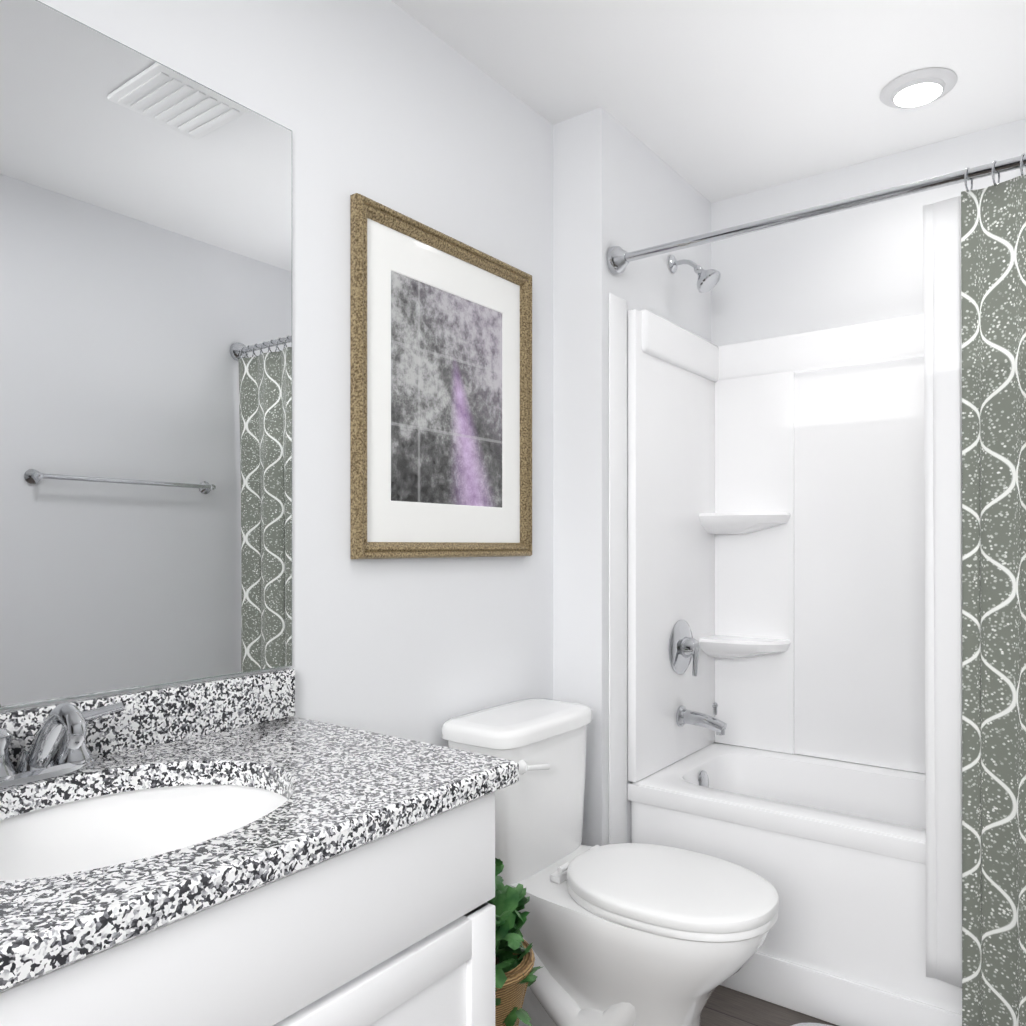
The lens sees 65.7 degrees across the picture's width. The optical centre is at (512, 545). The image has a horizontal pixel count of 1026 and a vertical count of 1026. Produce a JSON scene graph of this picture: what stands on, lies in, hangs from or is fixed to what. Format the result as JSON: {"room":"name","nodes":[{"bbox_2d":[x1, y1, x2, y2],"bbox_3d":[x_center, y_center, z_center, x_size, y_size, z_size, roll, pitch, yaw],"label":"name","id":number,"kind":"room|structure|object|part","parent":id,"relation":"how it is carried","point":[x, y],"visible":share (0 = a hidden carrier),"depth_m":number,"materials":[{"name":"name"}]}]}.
{"room":"bathroom","nodes":[
{"label":"bathroom","id":0,"kind":"room"},
{"bbox_2d":[0,0,552,746],"bbox_3d":[-0.929,-0.016,1.020,0.120,2.440,3.361,0,0,37],"label":"wall","id":1,"kind":"structure","parent":0,"point":[390,104],"depth_m":1.76,"materials":[{"name":"paint"}]},
{"bbox_2d":[0,0,291,708],"bbox_3d":[-0.733,-0.291,1.177,0.006,1.059,0.988,0,0,37],"label":"wall mirror","id":2,"kind":"object","parent":1,"relation":"attached to","point":[145,371],"visible":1,"depth_m":1.32,"materials":[{"name":"grey mirror"}]},
{"bbox_2d":[350,193,531,558],"bbox_3d":[-0.145,-0.360,1.950,0.029,0.779,0.642,0,0,37],"label":"picture","id":3,"kind":"object","parent":1,"relation":"attached to","point":[440,395],"visible":0.94,"depth_m":1.90,"materials":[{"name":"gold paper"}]},
{"bbox_2d":[391,271,501,507],"bbox_3d":[-0.152,-0.360,1.956,0.001,0.522,0.417,0,0,37],"label":"print","id":4,"kind":"object","parent":3,"relation":"attached to","point":[446,340],"depth_m":1.93},
{"bbox_2d":[553,107,710,846],"bbox_3d":[0.399,-0.016,2.677,0.283,2.440,0.883,0,0,37],"label":"wall","id":5,"kind":"structure","parent":0,"point":[616,182],"depth_m":2.29,"materials":[{"name":"paint"}]},
{"bbox_2d":[391,0,1025,202],"bbox_3d":[0.011,-1.286,0.811,1.881,0.100,4.344,0,0,37],"label":"ceiling","id":6,"kind":"structure","parent":0,"point":[711,101],"depth_m":2.06,"materials":[{"name":"paint"}]},
{"bbox_2d":[879,68,957,108],"bbox_3d":[1.093,-1.225,2.147,0.188,0.018,0.188,0,0,37],"label":"recessed light","id":7,"kind":"object","parent":6,"relation":"in","point":[918,88],"visible":1,"depth_m":2.12,"materials":[{"name":"grey plastic"}]},
{"bbox_2d":[700,985,837,1025],"bbox_3d":[0.011,1.254,0.810,1.881,0.100,4.344,0,0,37],"label":"floor","id":8,"kind":"structure","parent":0,"point":[724,1006],"depth_m":2.04,"materials":[{"name":"brown wood"}]},
{"bbox_2d":[0,668,518,1025],"bbox_3d":[-0.509,0.710,1.009,0.562,0.988,0.983,0,0,37],"label":"bathroom vanity","id":9,"kind":"object","parent":8,"relation":"on","point":[246,850],"visible":1,"depth_m":1.07,"materials":[{"name":"white"}]},
{"bbox_2d":[0,702,123,788],"bbox_3d":[-0.645,0.275,1.113,0.164,0.118,0.246,0,0,37],"label":"faucet","id":10,"kind":"object","parent":9,"relation":"on","point":[65,744],"depth_m":1.16,"materials":[{"name":"silver metal"}]},
{"bbox_2d":[487,858,541,1025],"bbox_3d":[-0.065,0.884,1.458,0.236,0.635,0.237,0,0,37],"label":"plant","id":11,"kind":"object","parent":8,"relation":"on","point":[515,970],"visible":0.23,"depth_m":1.42,"materials":[{"name":"green plant"}]},
{"bbox_2d":[442,698,778,1025],"bbox_3d":[0.227,0.810,1.830,0.750,0.789,0.414,0,0,37],"label":"toilet","id":12,"kind":"object","parent":8,"relation":"on","point":[630,934],"visible":0.96,"depth_m":1.74,"materials":[{"name":"white ceramic"}]},
{"bbox_3d":[0.026,0.600,1.979,0.250,0.369,0.414,0,0,37],"label":"tank","id":13,"kind":"part","parent":12,"relation":"part of","materials":[{"name":"white ceramic"}]},
{"bbox_2d":[609,255,961,1025],"bbox_3d":[1.094,0.128,2.120,1.494,2.153,0.746,0,0,37],"label":"bathtub","id":14,"kind":"object","parent":8,"relation":"on","point":[777,613],"visible":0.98,"depth_m":2.50,"materials":[{"name":"white plastic"}]},
{"bbox_2d":[669,620,726,734],"bbox_3d":[0.606,0.418,2.539,0.154,0.353,0.176,0,0,37],"label":"faucet","id":15,"kind":"object","parent":14,"relation":"on","point":[683,648],"depth_m":2.55,"materials":[{"name":"silver metal"}]},
{"bbox_2d":[792,1023,831,1025],"bbox_3d":[0.876,1.194,1.617,0.750,0.020,0.500,0,0,37],"label":"bath mat","id":16,"kind":"object","parent":8,"relation":"on","point":[809,1024],"visible":0.88,"depth_m":1.97,"materials":[{"name":"white fabric"}]},
{"bbox_2d":[711,118,1025,345],"bbox_3d":[1.388,-0.016,2.432,1.598,2.440,0.100,0,0,37],"label":"wall","id":17,"kind":"structure","parent":0,"point":[858,265],"depth_m":2.61,"materials":[{"name":"paint"}]},
{"bbox_3d":[0.727,-0.016,0.281,0.100,2.440,4.144,0,0,37],"label":"wall","id":18,"kind":"structure","parent":0,"visible":0},
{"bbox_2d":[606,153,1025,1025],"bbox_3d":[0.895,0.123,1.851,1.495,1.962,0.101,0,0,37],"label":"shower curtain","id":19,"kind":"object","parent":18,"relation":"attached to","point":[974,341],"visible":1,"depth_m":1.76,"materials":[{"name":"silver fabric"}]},
{"bbox_3d":[0.889,-0.818,1.842,1.495,0.079,0.078,0,0,37],"label":"rod","id":20,"kind":"part","parent":19,"relation":"part of","materials":[{"name":"silver metal"}]}
]}

